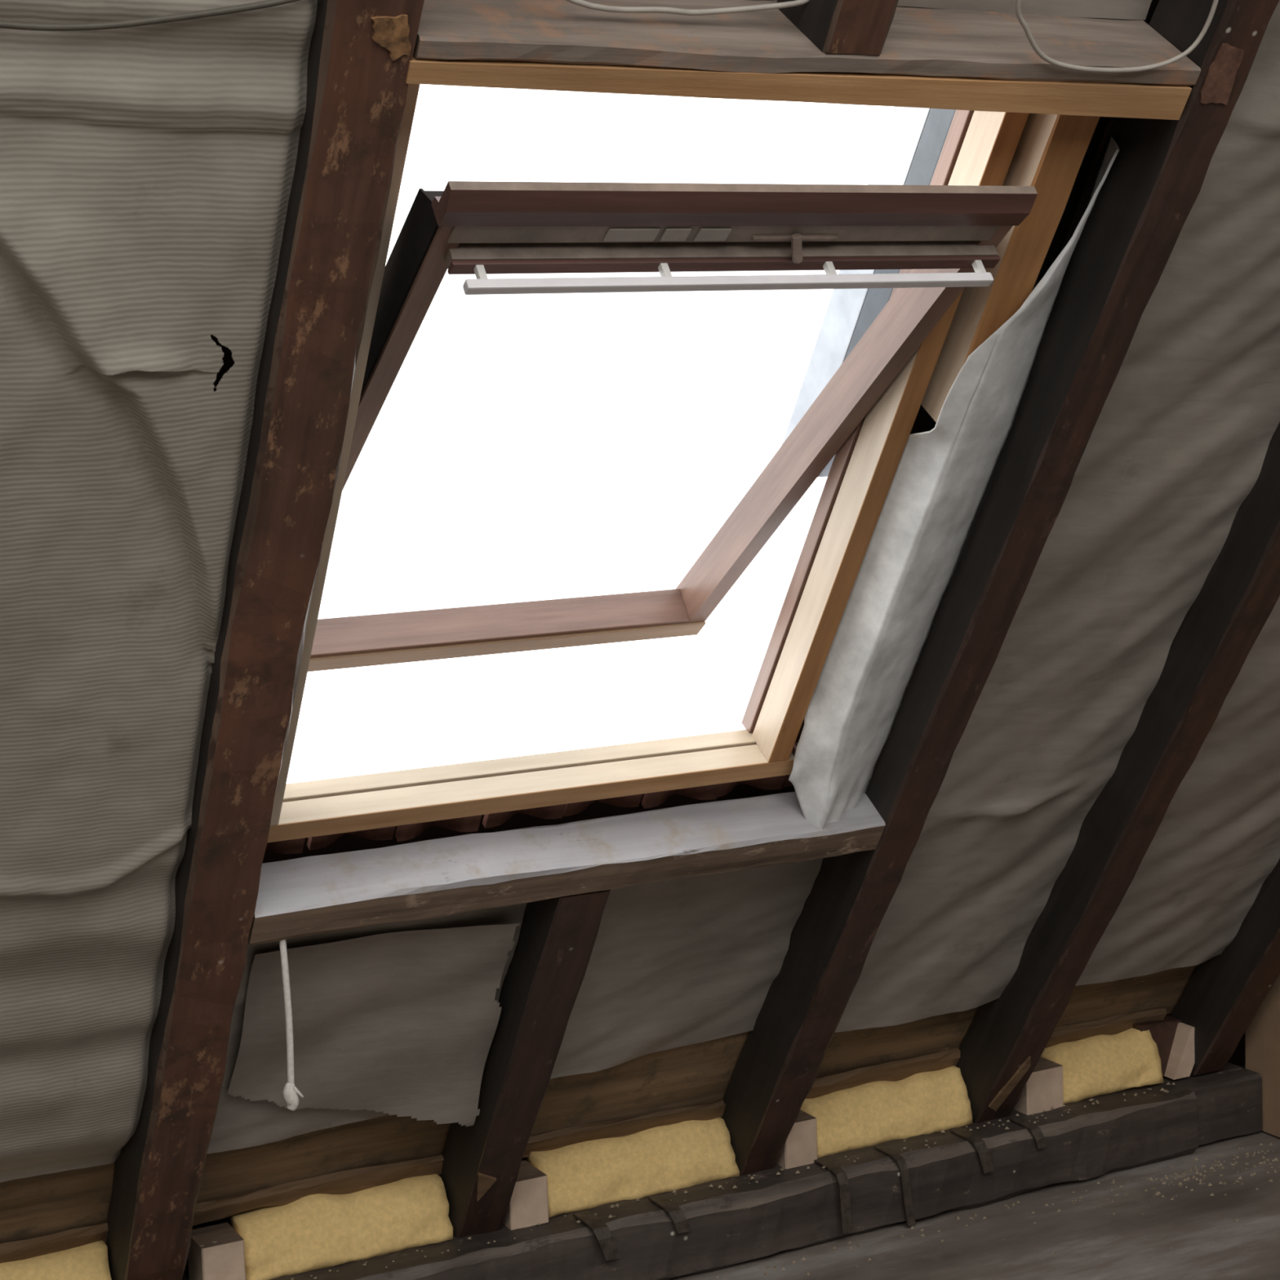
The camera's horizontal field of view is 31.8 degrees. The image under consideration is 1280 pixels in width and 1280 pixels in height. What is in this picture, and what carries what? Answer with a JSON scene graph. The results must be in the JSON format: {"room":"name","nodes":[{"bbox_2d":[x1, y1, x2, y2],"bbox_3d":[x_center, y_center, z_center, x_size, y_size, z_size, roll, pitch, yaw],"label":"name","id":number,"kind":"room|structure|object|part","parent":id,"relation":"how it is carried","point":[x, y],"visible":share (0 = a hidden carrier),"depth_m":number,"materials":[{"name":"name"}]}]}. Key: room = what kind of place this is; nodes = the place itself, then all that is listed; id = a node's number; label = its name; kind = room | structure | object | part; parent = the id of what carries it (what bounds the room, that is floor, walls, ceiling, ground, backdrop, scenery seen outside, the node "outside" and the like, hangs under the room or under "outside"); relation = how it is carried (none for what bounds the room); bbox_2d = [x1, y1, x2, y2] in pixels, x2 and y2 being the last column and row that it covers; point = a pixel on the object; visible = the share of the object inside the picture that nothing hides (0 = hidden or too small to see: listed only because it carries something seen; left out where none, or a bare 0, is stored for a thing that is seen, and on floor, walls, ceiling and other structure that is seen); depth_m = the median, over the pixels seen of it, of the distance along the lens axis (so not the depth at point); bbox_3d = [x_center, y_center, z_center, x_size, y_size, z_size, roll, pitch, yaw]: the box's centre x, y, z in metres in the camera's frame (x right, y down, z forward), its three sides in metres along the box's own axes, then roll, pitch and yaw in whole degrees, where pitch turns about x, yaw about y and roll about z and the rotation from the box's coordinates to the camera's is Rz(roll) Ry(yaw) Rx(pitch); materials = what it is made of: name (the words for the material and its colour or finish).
{"room":"attic","nodes":[
{"label":"attic","id":0,"kind":"room"},
{"bbox_2d":[191,0,1245,1229],"bbox_3d":[0.087,-1.076,1.834,6.400,4.430,3.107,-5,7,-27],"label":"ceiling","id":1,"kind":"structure","parent":0,"point":[924,422],"depth_m":2.85,"materials":[{"name":"black"}]},
{"bbox_2d":[267,83,1037,842],"bbox_3d":[-0.020,-0.262,2.581,1.150,1.069,0.798,-5,7,-27],"label":"window","id":2,"kind":"structure","parent":1,"relation":"attached to","point":[920,146],"depth_m":2.57,"materials":[{"name":"brown wood"}]},
{"bbox_3d":[-0.211,-0.015,2.919,0.598,0.050,0.033,-5,-27,-27],"label":"rail","id":3,"kind":"part","parent":2,"relation":"part of","materials":[{"name":"brown wood"}]},
{"bbox_3d":[-0.145,0.189,2.807,0.767,0.028,0.037,-5,42,-27],"label":"rail","id":4,"kind":"part","parent":2,"relation":"part of","materials":[{"name":"brown wood"}]},
{"bbox_2d":[266,742,798,853],"bbox_3d":[-0.106,0.193,2.878,0.898,0.079,0.070,-5,7,-27],"label":"roof tiles","id":5,"kind":"object","parent":2,"relation":"attached to","point":[469,824],"visible":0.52,"depth_m":2.88,"materials":[{"name":"red ceramic"}]},
{"bbox_3d":[-0.053,-0.213,2.569,0.658,0.533,0.798,-5,7,-27],"label":"pivot sash","id":6,"kind":"part","parent":2,"relation":"part of","materials":[{"name":"brown wood"}]},
{"bbox_2d":[444,226,1000,274],"bbox_3d":[0.099,-0.402,2.252,0.636,0.063,0.059,-5,7,-27],"label":"vent","id":7,"kind":"object","parent":2,"relation":"attached to","point":[468,250],"depth_m":2.23,"materials":[{"name":"brown wood"}]},
{"bbox_3d":[0.111,-0.430,2.207,0.658,0.028,0.045,-5,-27,-27],"label":"rail","id":8,"kind":"part","parent":2,"relation":"part of","materials":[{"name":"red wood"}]},
{"bbox_3d":[0.158,-0.394,2.265,0.011,0.030,0.027,-2,7,5],"label":"latch lever","id":9,"kind":"part","parent":2,"relation":"part of","materials":[{"name":"brown metal"}]},
{"bbox_2d":[788,136,1119,829],"bbox_3d":[0.356,-0.143,2.740,0.141,0.867,0.572,-5,7,-27],"label":"flap","id":10,"kind":"object","parent":2,"relation":"attached to","point":[943,474],"visible":1,"depth_m":2.75,"materials":[{"name":"grey fabric"}]},
{"bbox_2d":[920,113,1099,422],"bbox_3d":[0.416,-0.440,2.506,0.060,0.402,0.304,-5,7,-27],"label":"wooden board","id":11,"kind":"object","parent":2,"relation":"attached to","point":[1051,150],"visible":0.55,"depth_m":2.47,"materials":[{"name":"brown wood"}]},
{"bbox_2d":[669,1065,1279,1279],"bbox_3d":[0.986,1.276,0.513,6.400,0.060,7.400,-5,7,-27],"label":"floor","id":12,"kind":"structure","parent":0,"point":[1202,1231],"depth_m":3.47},
{"bbox_2d":[182,1080,1197,1279],"bbox_3d":[-0.572,0.945,3.156,3.288,0.120,0.256,-5,7,-27],"label":"wall plate","id":13,"kind":"object","parent":12,"relation":"on","point":[729,1226],"visible":0.52,"depth_m":3.47,"materials":[{"name":"black wood"}]},
{"bbox_2d":[0,1240,111,1279],"bbox_3d":[-0.900,0.876,2.997,0.377,0.085,0.136,-5,7,-27],"label":"insulation batt","id":14,"kind":"object","parent":13,"relation":"on","point":[90,1261],"visible":0.68,"depth_m":3.02,"materials":[{"name":"yellow fabric"}]},
{"bbox_2d":[187,1222,245,1279],"bbox_3d":[-0.587,0.860,3.118,0.060,0.071,0.078,-5,7,-27],"label":"block","id":15,"kind":"object","parent":13,"relation":"on","point":[216,1251],"visible":0.88,"depth_m":3.09,"materials":[{"name":"brown wood"}]},
{"bbox_2d":[106,0,424,1279],"bbox_3d":[-0.383,-0.154,2.303,0.093,2.257,1.664,-5,7,-27],"label":"rafter","id":16,"kind":"object","parent":13,"relation":"on","point":[361,51],"visible":0.81,"depth_m":2.30,"materials":[{"name":"brown wood"}]},
{"bbox_2d":[0,0,317,1182],"bbox_3d":[-0.566,-0.197,2.133,0.395,1.916,1.430,-5,7,-27],"label":"felt","id":17,"kind":"object","parent":16,"relation":"attached to","point":[147,171],"visible":1,"depth_m":2.15,"materials":[{"name":"grey fabric"}]},
{"bbox_2d":[0,0,300,31],"bbox_3d":[-0.442,-0.517,1.830,0.388,0.042,0.017,-5,7,-25],"label":"cable","id":18,"kind":"object","parent":17,"relation":"on","point":[268,3],"visible":1,"depth_m":1.85,"materials":[{"name":"grey plastic"}]},
{"bbox_2d":[413,0,1200,85],"bbox_3d":[0.169,-0.595,2.207,0.878,0.095,0.124,-5,7,-27],"label":"header board","id":19,"kind":"object","parent":16,"relation":"attached to","point":[919,41],"visible":0.8,"depth_m":2.15,"materials":[{"name":"brown wood"}]},
{"bbox_2d":[565,0,809,15],"bbox_3d":[-0.005,-0.615,2.072,0.378,0.070,0.021,-6,7,-28],"label":"cable","id":20,"kind":"object","parent":19,"relation":"on","point":[580,2],"visible":1,"depth_m":2.11,"materials":[{"name":"grey plastic"}]},
{"bbox_2d":[405,56,1191,119],"bbox_3d":[0.173,-0.548,2.196,0.880,0.065,0.072,-5,7,-27],"label":"batten","id":21,"kind":"object","parent":19,"relation":"attached to","point":[1135,100],"visible":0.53,"depth_m":2.17,"materials":[{"name":"orange wood"}]},
{"bbox_2d":[777,0,898,55],"bbox_3d":[0.269,-0.909,1.966,0.070,0.728,0.596,-5,7,-27],"label":"rafter","id":22,"kind":"object","parent":19,"relation":"on","point":[851,27],"visible":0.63,"depth_m":2.14,"materials":[{"name":"brown wood"}]},
{"bbox_2d":[897,0,1151,19],"bbox_3d":[0.452,-0.935,2.119,0.404,0.608,0.425,-5,7,-27],"label":"felt","id":23,"kind":"object","parent":19,"relation":"on","point":[1109,9],"visible":0.88,"depth_m":2.37,"materials":[{"name":"grey fabric"}]},
{"bbox_2d":[1015,0,1218,72],"bbox_3d":[0.474,-0.633,2.244,0.256,0.119,0.083,-5,7,-27],"label":"cable loop","id":24,"kind":"object","parent":19,"relation":"hanging from","point":[1095,69],"visible":1,"depth_m":2.29,"materials":[{"name":"grey plastic"}]},
{"bbox_2d":[224,1173,453,1279],"bbox_3d":[-0.436,0.830,3.235,0.310,0.090,0.134,-5,7,-27],"label":"insulation batt","id":25,"kind":"object","parent":13,"relation":"on","point":[313,1232],"visible":0.84,"depth_m":3.19,"materials":[{"name":"yellow fabric"}]},
{"bbox_2d":[438,889,610,1238],"bbox_3d":[-0.181,0.559,3.115,0.077,0.641,0.534,-5,7,-27],"label":"rafter","id":26,"kind":"object","parent":13,"relation":"on","point":[542,982],"visible":0.8,"depth_m":3.04,"materials":[{"name":"brown wood"}]},
{"bbox_2d":[248,791,885,945],"bbox_3d":[-0.081,0.277,2.859,0.877,0.092,0.098,-5,7,-27],"label":"beam","id":27,"kind":"structure","parent":26,"relation":"on","point":[438,877],"depth_m":2.81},
{"bbox_2d":[279,939,303,1111],"bbox_3d":[-0.419,0.460,2.687,0.024,0.211,0.016,-5,7,-27],"label":"hanging cord","id":28,"kind":"object","parent":27,"relation":"hanging from","point":[290,1091],"visible":1,"depth_m":2.68,"materials":[{"name":"white fabric"}]},
{"bbox_2d":[206,902,527,1154],"bbox_3d":[-0.362,0.483,2.925,0.409,0.399,0.290,-5,7,-27],"label":"felt","id":29,"kind":"object","parent":27,"relation":"attached to","point":[240,1122],"visible":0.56,"depth_m":2.96,"materials":[{"name":"grey fabric"}]},
{"bbox_2d":[227,923,519,1126],"bbox_3d":[-0.355,0.537,2.963,0.375,0.356,0.241,-5,7,-25],"label":"flap","id":30,"kind":"object","parent":29,"relation":"hanging from","point":[402,1024],"visible":0.98,"depth_m":2.94,"materials":[{"name":"grey fabric"}]},
{"bbox_2d":[550,857,822,1079],"bbox_3d":[0.056,0.429,3.150,0.413,0.404,0.285,-6,7,-29],"label":"felt","id":31,"kind":"object","parent":27,"relation":"attached to","point":[677,962],"visible":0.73,"depth_m":3.19,"materials":[{"name":"grey fabric"}]},
{"bbox_2d":[502,1160,548,1230],"bbox_3d":[-0.179,0.821,3.326,0.062,0.071,0.078,-5,7,-27],"label":"block","id":32,"kind":"object","parent":13,"relation":"on","point":[528,1206],"visible":0.62,"depth_m":3.29,"materials":[{"name":"brown wood"}]},
{"bbox_2d":[573,1210,621,1261],"bbox_3d":[-0.063,0.875,3.305,0.042,0.053,0.071,-5,7,-27],"label":"strap","id":33,"kind":"object","parent":13,"relation":"attached to","point":[601,1230],"visible":1,"depth_m":3.28,"materials":[{"name":"metal"}]},
{"bbox_2d":[521,1117,739,1217],"bbox_3d":[-0.022,0.793,3.448,0.325,0.085,0.134,-5,7,-27],"label":"insulation batt","id":34,"kind":"object","parent":13,"relation":"on","point":[590,1174],"visible":0.81,"depth_m":3.40,"materials":[{"name":"yellow fabric"}]},
{"bbox_2d":[648,1194,691,1233],"bbox_3d":[0.044,0.857,3.359,0.034,0.037,0.071,-5,7,-27],"label":"strap","id":35,"kind":"object","parent":13,"relation":"attached to","point":[680,1222],"visible":1,"depth_m":3.33,"materials":[{"name":"metal"}]},
{"bbox_2d":[776,1109,817,1168],"bbox_3d":[0.234,0.781,3.538,0.059,0.071,0.079,-5,7,-27],"label":"block","id":36,"kind":"object","parent":13,"relation":"on","point":[800,1147],"visible":0.5,"depth_m":3.50,"materials":[{"name":"brown wood"}]},
{"bbox_2d":[814,1157,852,1234],"bbox_3d":[0.300,0.863,3.493,0.022,0.098,0.071,-5,7,-27],"label":"strap","id":37,"kind":"object","parent":13,"relation":"attached to","point":[841,1175],"visible":1,"depth_m":3.46,"materials":[{"name":"metal"}]},
{"bbox_2d":[800,1066,972,1158],"bbox_3d":[0.380,0.754,3.653,0.299,0.085,0.134,-5,7,-27],"label":"insulation batt","id":38,"kind":"object","parent":13,"relation":"on","point":[873,1113],"visible":0.8,"depth_m":3.61,"materials":[{"name":"yellow fabric"}]},
{"bbox_2d":[874,1145,915,1226],"bbox_3d":[0.402,0.860,3.546,0.027,0.111,0.071,-5,7,-27],"label":"strap","id":39,"kind":"object","parent":13,"relation":"attached to","point":[904,1171],"visible":1,"depth_m":3.52,"materials":[{"name":"metal"}]},
{"bbox_2d":[949,1127,994,1173],"bbox_3d":[0.533,0.819,3.610,0.036,0.055,0.071,-5,7,-27],"label":"strap","id":40,"kind":"object","parent":13,"relation":"attached to","point":[986,1163],"visible":1,"depth_m":3.58,"materials":[{"name":"metal"}]},
{"bbox_2d":[721,0,1279,1175],"bbox_3d":[0.467,-0.235,2.738,0.075,2.257,1.664,-5,7,-27],"label":"rafter","id":41,"kind":"object","parent":13,"relation":"on","point":[1136,219],"visible":0.89,"depth_m":2.75,"materials":[{"name":"brown wood"}]},
{"bbox_2d":[0,1008,1166,1262],"bbox_3d":[-0.477,0.785,3.198,3.120,0.044,0.039,-5,7,-27],"label":"strip","id":42,"kind":"object","parent":41,"relation":"attached to","point":[349,1181],"visible":0.7,"depth_m":3.37,"materials":[{"name":"brown wood"}]},
{"bbox_2d":[0,964,1199,1244],"bbox_3d":[-0.422,0.708,3.186,3.220,0.168,0.126,-5,7,-27],"label":"board","id":43,"kind":"object","parent":41,"relation":"on","point":[700,1073],"visible":0.27,"depth_m":3.34,"materials":[{"name":"brown wood"}]},
{"bbox_2d":[835,0,1279,1032],"bbox_3d":[0.685,-0.316,2.784,0.381,1.948,1.373,-5,7,-27],"label":"felt","id":44,"kind":"object","parent":41,"relation":"attached to","point":[1188,419],"visible":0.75,"depth_m":2.99,"materials":[{"name":"grey fabric"}]},
{"bbox_2d":[1006,1115,1047,1148],"bbox_3d":[0.629,0.800,3.659,0.028,0.035,0.071,-5,7,-27],"label":"strap","id":45,"kind":"object","parent":13,"relation":"attached to","point":[1040,1140],"visible":1,"depth_m":3.63,"materials":[{"name":"metal"}]},
{"bbox_2d":[1013,1057,1063,1115],"bbox_3d":[0.652,0.741,3.751,0.076,0.071,0.078,-5,7,-27],"label":"block","id":46,"kind":"object","parent":13,"relation":"on","point":[1043,1090],"visible":0.57,"depth_m":3.72,"materials":[{"name":"brown wood"}]},
{"bbox_2d":[1040,1027,1163,1103],"bbox_3d":[0.769,0.717,3.852,0.219,0.086,0.138,-5,7,-27],"label":"insulation batt","id":47,"kind":"object","parent":13,"relation":"on","point":[1098,1064],"visible":0.77,"depth_m":3.81,"materials":[{"name":"yellow fabric"}]},
{"bbox_2d":[955,422,1279,1123],"bbox_3d":[0.861,-0.273,2.939,0.076,2.257,1.663,-5,7,-27],"label":"rafter","id":48,"kind":"object","parent":13,"relation":"on","point":[1007,1035],"visible":0.73,"depth_m":3.27,"materials":[{"name":"brown wood"}]},
{"bbox_2d":[1132,1014,1181,1076],"bbox_3d":[0.892,0.703,3.905,0.095,0.094,0.060,-5,7,-27],"label":"wedge","id":49,"kind":"object","parent":13,"relation":"on","point":[1162,1032],"visible":0.5,"depth_m":3.88,"materials":[{"name":"brown wood"}]},
{"bbox_2d":[291,1082,1279,1279],"bbox_3d":[0.411,0.894,3.265,1.909,0.118,0.598,-5,7,-27],"label":"crumbs","id":50,"kind":"object","parent":12,"relation":"on","point":[1013,1204],"visible":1,"depth_m":3.66,"materials":[{"name":"paint"}]},
{"bbox_2d":[1162,1062,1262,1146],"bbox_3d":[0.958,0.800,3.950,0.157,0.106,0.216,-5,7,-27],"label":"plate","id":51,"kind":"object","parent":12,"relation":"on","point":[1229,1099],"visible":0.46,"depth_m":3.86,"materials":[{"name":"black wood"}]},
{"bbox_2d":[1164,1022,1194,1079],"bbox_3d":[0.934,0.707,3.902,0.078,0.085,0.065,-5,7,-27],"label":"timber offcut","id":52,"kind":"object","parent":51,"relation":"on","point":[1180,1064],"visible":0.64,"depth_m":3.87,"materials":[{"name":"brown wood"}]},
{"bbox_2d":[1170,858,1279,1075],"bbox_3d":[1.269,-0.312,3.147,0.073,2.257,1.664,-5,7,-27],"label":"rafter","id":53,"kind":"object","parent":51,"relation":"on","point":[1225,992],"visible":0.72,"depth_m":3.79,"materials":[{"name":"brown wood"}]},
{"bbox_2d":[1075,595,1279,986],"bbox_3d":[1.088,-0.355,2.986,0.393,1.946,1.380,-5,7,-27],"label":"felt","id":54,"kind":"object","parent":53,"relation":"attached to","point":[1215,844],"visible":0.62,"depth_m":3.52,"materials":[{"name":"grey fabric"}]},
{"bbox_2d":[1244,973,1279,1137],"bbox_3d":[1.255,0.134,3.446,0.018,1.516,0.930,-5,7,-27],"label":"plywood panel","id":55,"kind":"object","parent":12,"relation":"on","point":[1263,1033],"visible":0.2,"depth_m":3.88,"materials":[{"name":"brown wood"}]}
]}

